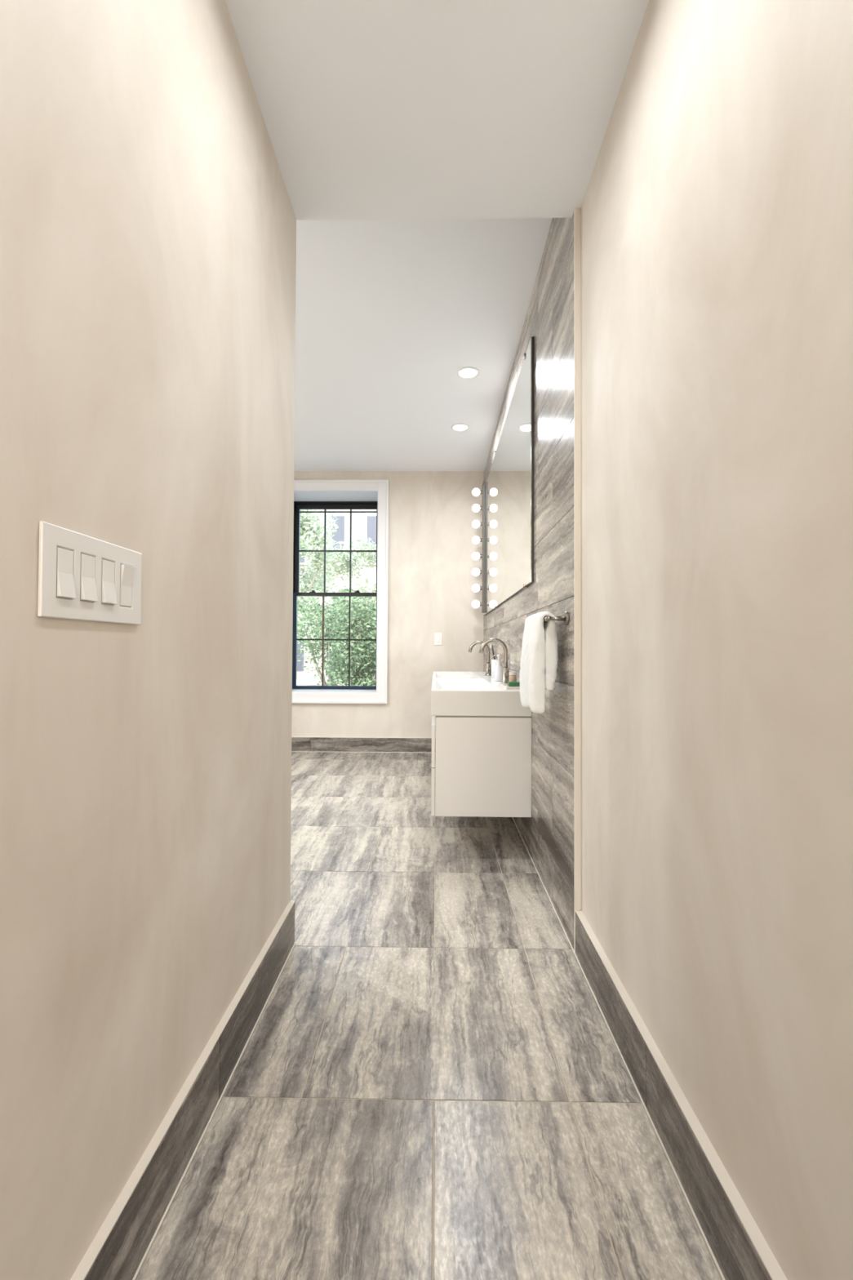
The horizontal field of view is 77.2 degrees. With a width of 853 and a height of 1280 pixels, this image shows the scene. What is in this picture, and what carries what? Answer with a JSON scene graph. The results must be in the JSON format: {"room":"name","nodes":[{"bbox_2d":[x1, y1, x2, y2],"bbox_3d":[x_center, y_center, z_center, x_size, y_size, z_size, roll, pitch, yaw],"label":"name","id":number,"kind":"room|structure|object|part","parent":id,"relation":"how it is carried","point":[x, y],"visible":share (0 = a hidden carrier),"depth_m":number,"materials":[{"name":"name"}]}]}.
{"room":"bathroom","nodes":[
{"label":"bathroom","id":0,"kind":"room"},
{"bbox_2d":[0,0,296,1279],"bbox_3d":[-0.554,-0.246,0.283,0.130,2.508,3.138,0,-1,1],"label":"wall","id":1,"kind":"structure","parent":0,"point":[148,220],"depth_m":0.86,"materials":[{"name":"paint"}]},
{"bbox_2d":[37,520,142,624],"bbox_3d":[-0.476,-0.086,0.765,0.010,0.118,0.227,0,-1,1],"label":"light switch","id":2,"kind":"object","parent":1,"relation":"attached to","point":[82,577],"visible":1,"depth_m":0.74,"materials":[{"name":"white plastic"}]},
{"bbox_3d":[-0.480,-0.088,0.706,0.004,0.067,0.033,0,-1,1],"label":"switch frame","id":3,"kind":"part","parent":2,"relation":"part of","materials":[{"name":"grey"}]},
{"bbox_3d":[-0.479,-0.087,0.753,0.004,0.067,0.033,0,-1,1],"label":"switch frame","id":4,"kind":"part","parent":2,"relation":"part of","materials":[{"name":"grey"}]},
{"bbox_3d":[-0.478,-0.086,0.799,0.004,0.067,0.033,0,-1,1],"label":"switch frame","id":5,"kind":"part","parent":2,"relation":"part of","materials":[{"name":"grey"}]},
{"bbox_3d":[-0.478,-0.085,0.846,0.004,0.067,0.033,0,-1,1],"label":"switch frame","id":6,"kind":"part","parent":2,"relation":"part of","materials":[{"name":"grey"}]},
{"bbox_2d":[70,900,295,1279],"bbox_3d":[-0.484,0.937,0.261,0.021,0.144,3.138,0,-1,1],"label":"baseboard","id":7,"kind":"structure","parent":1,"relation":"attached to","point":[118,1251],"depth_m":1.01,"materials":[{"name":"stone"}]},
{"bbox_2d":[291,471,484,746],"bbox_3d":[-1.035,-0.282,5.519,3.537,2.761,0.520,0,-1,1],"label":"wall","id":8,"kind":"structure","parent":0,"point":[431,514],"depth_m":5.24,"materials":[{"name":"paint"}]},
{"bbox_2d":[292,480,388,703],"bbox_3d":[-0.949,-0.474,5.489,1.152,2.194,0.524,0,-1,1],"label":"window","id":9,"kind":"structure","parent":8,"relation":"in","point":[325,495],"depth_m":5.26,"materials":[{"name":"white paint"}]},
{"bbox_3d":[-1.392,0.006,5.636,0.046,1.016,0.040,0,-1,1],"label":"sash","id":10,"kind":"part","parent":9,"relation":"part of","materials":[{"name":"black paint"}]},
{"bbox_3d":[-1.382,-0.955,5.697,0.055,0.980,0.040,0,-1,1],"label":"sash","id":11,"kind":"part","parent":9,"relation":"part of","materials":[{"name":"black paint"}]},
{"bbox_3d":[-0.955,0.518,5.434,0.948,0.006,0.420,0,-1,1],"label":"sill","id":12,"kind":"part","parent":9,"relation":"part of","materials":[{"name":"white paint"}]},
{"bbox_3d":[-0.946,-0.470,5.681,0.936,1.978,0.140,0,-1,1],"label":"frame","id":13,"kind":"part","parent":9,"relation":"part of","materials":[{"name":"black paint"}]},
{"bbox_3d":[-0.958,0.566,5.232,0.948,0.098,0.022,0,-1,1],"label":"casing","id":14,"kind":"part","parent":9,"relation":"part of","materials":[{"name":"white paint"}]},
{"bbox_3d":[-0.946,-0.481,5.682,0.822,0.036,0.040,0,-1,1],"label":"rail","id":15,"kind":"part","parent":9,"relation":"part of","materials":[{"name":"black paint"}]},
{"bbox_3d":[-0.951,0.499,5.619,0.840,0.034,0.040,0,-1,1],"label":"rail","id":16,"kind":"part","parent":9,"relation":"part of","materials":[{"name":"black metal"}]},
{"bbox_3d":[-0.948,-1.522,5.269,0.948,0.098,0.022,0,-1,1],"label":"casing","id":17,"kind":"part","parent":9,"relation":"part of","materials":[{"name":"white paint"}]},
{"bbox_3d":[-0.947,-0.481,5.637,0.840,0.036,0.040,0,-1,1],"label":"rail","id":18,"kind":"part","parent":9,"relation":"part of","materials":[{"name":"black metal"}]},
{"bbox_3d":[-0.941,-1.419,5.698,0.822,0.048,0.040,0,-1,1],"label":"rail","id":19,"kind":"part","parent":9,"relation":"part of","materials":[{"name":"black paint"}]},
{"bbox_3d":[-0.940,-1.378,5.755,0.912,0.014,0.015,0,-1,1],"label":"storm rail","id":20,"kind":"part","parent":9,"relation":"part of","materials":[{"name":"black paint"}]},
{"bbox_3d":[-0.430,-0.475,5.242,0.098,2.186,0.022,0,-1,1],"label":"casing","id":21,"kind":"part","parent":9,"relation":"part of","materials":[{"name":"white paint"}]},
{"bbox_2d":[291,736,431,752],"bbox_3d":[-1.132,1.021,5.229,3.365,0.144,0.018,0,-1,1],"label":"baseboard","id":22,"kind":"structure","parent":8,"relation":"attached to","point":[352,744],"depth_m":5.21,"materials":[{"name":"tile"}]},
{"bbox_2d":[434,632,441,645],"bbox_3d":[0.115,-0.009,5.229,0.074,0.122,0.010,0,-1,1],"label":"light switch","id":23,"kind":"object","parent":8,"relation":"attached to","point":[437,636],"visible":1,"depth_m":5.23,"materials":[{"name":"white plastic"}]},
{"bbox_2d":[293,217,552,471],"bbox_3d":[-1.132,-1.793,3.849,3.687,0.200,3.917,0,-1,1],"label":"ceiling","id":24,"kind":"structure","parent":0,"point":[388,313],"depth_m":2.98,"materials":[{"name":"white paint"}]},
{"bbox_2d":[451,423,469,431],"bbox_3d":[0.267,-1.676,4.216,0.144,0.006,0.144,0,-1,1],"label":"recessed light","id":25,"kind":"object","parent":24,"relation":"in","point":[457,427],"visible":1,"depth_m":4.21,"materials":[{"name":"white plastic"}]},
{"bbox_2d":[457,366,479,378],"bbox_3d":[0.263,-1.691,3.387,0.144,0.006,0.144,0,-1,1],"label":"recessed light","id":26,"kind":"object","parent":24,"relation":"in","point":[468,372],"visible":1,"depth_m":3.38,"materials":[{"name":"white plastic"}]},
{"bbox_2d":[135,751,722,1279],"bbox_3d":[-0.995,1.087,2.041,4.050,0.100,6.685,0,-1,1],"label":"floor","id":27,"kind":"structure","parent":0,"point":[432,1082],"depth_m":1.22,"materials":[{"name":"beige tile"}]},
{"bbox_2d":[225,0,648,220],"bbox_3d":[0.019,-1.724,0.299,1.261,0.453,3.138,0,-1,1],"label":"ceiling","id":28,"kind":"structure","parent":0,"point":[371,109],"depth_m":1.46,"materials":[{"name":"white paint"}]},
{"bbox_2d":[483,0,852,1279],"bbox_3d":[0.589,-0.335,2.064,0.170,2.761,6.735,0,-1,1],"label":"wall","id":29,"kind":"structure","parent":0,"point":[717,207],"depth_m":0.92,"materials":[{"name":"paint"}]},
{"bbox_2d":[431,715,531,817],"bbox_3d":[0.285,0.631,3.702,0.484,0.485,2.236,0,-1,1],"label":"vanity cabinet","id":30,"kind":"object","parent":29,"relation":"attached to","point":[482,765],"visible":0.68,"depth_m":2.58,"materials":[{"name":"white paint"}]},
{"bbox_3d":[0.042,0.746,3.144,0.017,0.229,1.115,0,-1,1],"label":"drawer","id":31,"kind":"part","parent":30,"relation":"part of","materials":[{"name":"white paint"}]},
{"bbox_3d":[0.043,0.525,3.148,0.017,0.206,1.115,0,-1,1],"label":"drawer","id":32,"kind":"part","parent":30,"relation":"part of","materials":[{"name":"white paint"}]},
{"bbox_2d":[431,671,531,716],"bbox_3d":[0.285,0.327,3.707,0.487,0.124,2.240,0,-1,1],"label":"basin","id":33,"kind":"object","parent":30,"relation":"in","point":[452,693],"visible":0.94,"depth_m":2.59,"materials":[{"name":"white ceramic"}]},
{"bbox_2d":[468,640,491,675],"bbox_3d":[0.413,0.140,4.108,0.185,0.267,0.061,0,-1,1],"label":"faucet","id":34,"kind":"object","parent":33,"relation":"on","point":[488,664],"visible":0.86,"depth_m":4.10,"materials":[{"name":"silver metal"}]},
{"bbox_3d":[0.405,0.095,4.113,0.167,0.177,0.025,0,-1,1],"label":"spout","id":35,"kind":"part","parent":34,"relation":"part of","materials":[{"name":"silver metal"}]},
{"bbox_2d":[484,663,491,675],"bbox_3d":[0.475,0.226,4.109,0.054,0.095,0.054,0,-1,1],"label":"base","id":36,"kind":"object","parent":34,"relation":"on","point":[487,665],"depth_m":4.09,"materials":[{"name":"silver metal"}]},
{"bbox_2d":[491,659,497,678],"bbox_3d":[0.482,0.203,3.769,0.051,0.130,0.051,0,-1,1],"label":"toothbrush cup","id":37,"kind":"object","parent":33,"relation":"on","point":[493,661],"visible":0.48,"depth_m":3.75,"materials":[{"name":"white"}]},
{"bbox_2d":[490,644,495,659],"bbox_3d":[0.469,0.143,3.771,0.039,0.222,0.012,0,-1,1],"label":"toothbrush","id":38,"kind":"object","parent":37,"relation":"in","point":[491,646],"visible":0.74,"depth_m":3.77,"materials":[{"name":"white plastic"}]},
{"bbox_2d":[479,638,511,683],"bbox_3d":[0.396,0.122,3.088,0.185,0.267,0.061,0,-1,1],"label":"faucet","id":39,"kind":"object","parent":33,"relation":"on","point":[505,670],"visible":0.94,"depth_m":3.08,"materials":[{"name":"silver metal"}]},
{"bbox_3d":[0.387,0.077,3.093,0.167,0.177,0.025,0,-1,1],"label":"spout","id":40,"kind":"part","parent":39,"relation":"part of","materials":[{"name":"silver metal"}]},
{"bbox_2d":[502,667,509,683],"bbox_3d":[0.458,0.208,3.089,0.054,0.095,0.054,0,-1,1],"label":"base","id":41,"kind":"object","parent":39,"relation":"on","point":[505,671],"depth_m":3.07,"materials":[{"name":"silver metal"}]},
{"bbox_2d":[493,654,502,681],"bbox_3d":[0.455,0.176,3.370,0.060,0.169,0.060,1,-1,-44],"label":"pump bottle","id":42,"kind":"object","parent":33,"relation":"on","point":[498,668],"visible":0.92,"depth_m":3.35,"materials":[{"name":"white plastic"}]},
{"bbox_2d":[500,683,519,689],"bbox_3d":[0.455,0.243,2.804,0.105,0.014,0.240,0,-1,1],"label":"soap tray","id":43,"kind":"object","parent":33,"relation":"on","point":[505,686],"visible":0.5,"depth_m":2.69,"materials":[{"name":"beige ceramic"}]},
{"bbox_2d":[509,671,516,681],"bbox_3d":[0.467,0.210,2.894,0.041,0.072,0.041,0,-1,1],"label":"jar","id":44,"kind":"object","parent":43,"relation":"on","point":[513,677],"visible":0.78,"depth_m":2.88,"materials":[{"name":"beige ceramic"}]},
{"bbox_3d":[0.467,0.181,2.895,0.041,0.016,0.041,0,-1,1],"label":"lid","id":45,"kind":"part","parent":44,"relation":"part of","materials":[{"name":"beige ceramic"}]},
{"bbox_2d":[507,681,519,686],"bbox_3d":[0.463,0.233,2.824,0.060,0.024,0.070,0,-1,1],"label":"soap box","id":46,"kind":"object","parent":43,"relation":"on","point":[509,683],"visible":0.78,"depth_m":2.79,"materials":[{"name":"green plastic"}]},
{"bbox_2d":[471,336,533,615],"bbox_3d":[0.469,-0.860,3.821,0.135,1.239,2.534,0,-1,1],"label":"wall mirror","id":47,"kind":"object","parent":29,"relation":"attached to","point":[509,486],"depth_m":3.22,"materials":[{"name":"grey mirror"}]},
{"bbox_2d":[471,488,482,496],"bbox_3d":[0.472,-1.374,4.968,0.097,0.076,0.076,0,-1,1],"label":"bulb","id":48,"kind":"object","parent":47,"relation":"attached to","point":[476,491],"depth_m":4.94,"materials":[{"name":"white glass"}]},
{"bbox_2d":[471,503,482,512],"bbox_3d":[0.471,-1.225,4.965,0.097,0.076,0.076,0,-1,1],"label":"bulb","id":49,"kind":"object","parent":47,"relation":"attached to","point":[476,508],"depth_m":4.94,"materials":[{"name":"white glass"}]},
{"bbox_2d":[471,520,482,528],"bbox_3d":[0.470,-1.076,4.963,0.097,0.076,0.076,0,-1,1],"label":"bulb","id":50,"kind":"object","parent":47,"relation":"attached to","point":[476,523],"depth_m":4.94,"materials":[{"name":"white glass"}]},
{"bbox_2d":[471,536,482,544],"bbox_3d":[0.469,-0.927,4.960,0.097,0.076,0.076,0,-1,1],"label":"bulb","id":51,"kind":"object","parent":47,"relation":"attached to","point":[476,540],"depth_m":4.94,"materials":[{"name":"white glass"}]},
{"bbox_2d":[471,551,482,559],"bbox_3d":[0.469,-0.778,4.957,0.097,0.076,0.076,0,-1,1],"label":"bulb","id":52,"kind":"object","parent":47,"relation":"attached to","point":[475,556],"depth_m":4.93,"materials":[{"name":"white glass"}]},
{"bbox_2d":[471,568,482,576],"bbox_3d":[0.468,-0.629,4.955,0.097,0.076,0.076,0,-1,1],"label":"bulb","id":53,"kind":"object","parent":47,"relation":"attached to","point":[475,571],"depth_m":4.93,"materials":[{"name":"white glass"}]},
{"bbox_2d":[471,583,482,592],"bbox_3d":[0.467,-0.480,4.952,0.097,0.076,0.076,0,-1,1],"label":"bulb","id":54,"kind":"object","parent":47,"relation":"attached to","point":[475,588],"depth_m":4.93,"materials":[{"name":"white glass"}]},
{"bbox_2d":[471,600,482,608],"bbox_3d":[0.467,-0.331,4.949,0.097,0.076,0.076,0,-1,1],"label":"bulb","id":55,"kind":"object","parent":47,"relation":"attached to","point":[475,604],"depth_m":4.93,"materials":[{"name":"white glass"}]},
{"bbox_3d":[0.480,-0.857,4.958,0.119,1.205,0.100,0,-1,1],"label":"vanity light strip","id":56,"kind":"part","parent":47,"relation":"part of","materials":[{"name":"white glass"}]},
{"bbox_2d":[519,611,557,713],"bbox_3d":[0.428,0.085,2.062,0.111,0.379,0.300,0,-1,1],"label":"hand towel","id":57,"kind":"object","parent":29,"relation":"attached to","point":[539,656],"visible":0.97,"depth_m":1.92,"materials":[{"name":"white fabric"}]},
{"bbox_2d":[524,611,568,626],"bbox_3d":[0.465,-0.072,2.121,0.076,0.049,0.514,0,-1,1],"label":"towel bar","id":58,"kind":"object","parent":29,"relation":"attached to","point":[565,618],"visible":0.44,"depth_m":1.88,"materials":[{"name":"silver metal"}]},
{"bbox_3d":[0.461,-0.076,1.889,0.053,0.017,0.017,0,-1,1],"label":"post","id":59,"kind":"part","parent":58,"relation":"part of","materials":[{"name":"silver metal"}]},
{"bbox_2d":[573,207,581,952],"bbox_3d":[0.508,-0.214,1.797,0.021,2.508,0.010,0,-1,1],"label":"trim","id":60,"kind":"structure","parent":29,"relation":"attached to","point":[577,211],"depth_m":1.79,"materials":[{"name":"beige"}]},
{"bbox_2d":[511,817,787,1279],"bbox_3d":[0.504,0.971,1.942,0.024,0.144,6.535,0,-1,1],"label":"baseboard","id":61,"kind":"structure","parent":29,"relation":"attached to","point":[738,1248],"depth_m":1.02,"materials":[{"name":"stone"}]},
{"label":"outside","id":62,"kind":"structure","parent":0,"visible":0},
{"bbox_3d":[0.563,2.446,33.174,60.000,0.100,53.565,0,-1,1],"label":"ground","id":63,"kind":"structure","parent":62,"visible":0},
{"bbox_2d":[297,678,310,685],"bbox_3d":[-4.482,1.627,15.953,1.700,0.880,1.400,0,-1,1],"label":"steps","id":64,"kind":"structure","parent":63,"relation":"on","point":[300,682],"depth_m":16.15,"materials":[{"name":"grey"}]},
{"bbox_2d":[297,509,339,650],"bbox_3d":[-3.621,-0.794,12.589,2.984,5.641,2.325,0,-1,-2],"label":"tree","id":65,"kind":"object","parent":63,"relation":"on","point":[311,526],"visible":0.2,"depth_m":12.42,"materials":[{"name":"green plant"}]},
{"bbox_2d":[297,582,351,685],"bbox_3d":[-1.958,0.425,9.850,1.540,3.092,1.294,0,-1,1],"label":"tree","id":66,"kind":"object","parent":63,"relation":"on","point":[312,646],"visible":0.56,"depth_m":9.71,"materials":[{"name":"green plant"}]},
{"bbox_2d":[310,681,348,685],"bbox_3d":[-2.711,1.722,17.171,10.000,0.750,0.400,0,-1,1],"label":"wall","id":67,"kind":"structure","parent":63,"relation":"on","point":[312,683],"depth_m":16.99,"materials":[{"name":"grey"}]},
{"bbox_2d":[297,509,376,681],"bbox_3d":[-5.517,-3.643,27.043,16.000,11.800,6.250,0,-1,1],"label":"house","id":68,"kind":"structure","parent":63,"relation":"on","point":[362,523],"depth_m":24.05,"materials":[{"name":"stone"}]},
{"bbox_3d":[-5.881,0.552,23.984,0.760,1.700,0.030,0,-1,1],"label":"pane","id":69,"kind":"part","parent":68,"relation":"part of","materials":[{"name":"grey"}]},
{"bbox_3d":[-5.857,-4.547,24.074,0.760,2.100,0.030,0,-1,1],"label":"pane","id":70,"kind":"part","parent":68,"relation":"part of","materials":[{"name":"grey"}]},
{"bbox_3d":[-4.077,-4.539,24.043,0.760,2.100,0.030,0,-1,1],"label":"pane","id":71,"kind":"part","parent":68,"relation":"part of","materials":[{"name":"grey"}]},
{"bbox_3d":[-2.297,-4.531,24.012,0.760,2.100,0.030,0,-1,1],"label":"pane","id":72,"kind":"part","parent":68,"relation":"part of","materials":[{"name":"grey"}]},
{"bbox_2d":[302,533,376,650],"bbox_3d":[-1.806,-0.478,15.623,3.676,5.116,2.263,0,-1,3],"label":"tree","id":73,"kind":"object","parent":63,"relation":"on","point":[343,557],"visible":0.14,"depth_m":15.29,"materials":[{"name":"green plant"}]},
{"bbox_2d":[310,585,376,685],"bbox_3d":[-1.052,0.514,9.018,1.702,2.906,1.512,0,-1,1],"label":"tree","id":74,"kind":"object","parent":63,"relation":"on","point":[362,657],"visible":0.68,"depth_m":8.77,"materials":[{"name":"green plant"}]}
]}

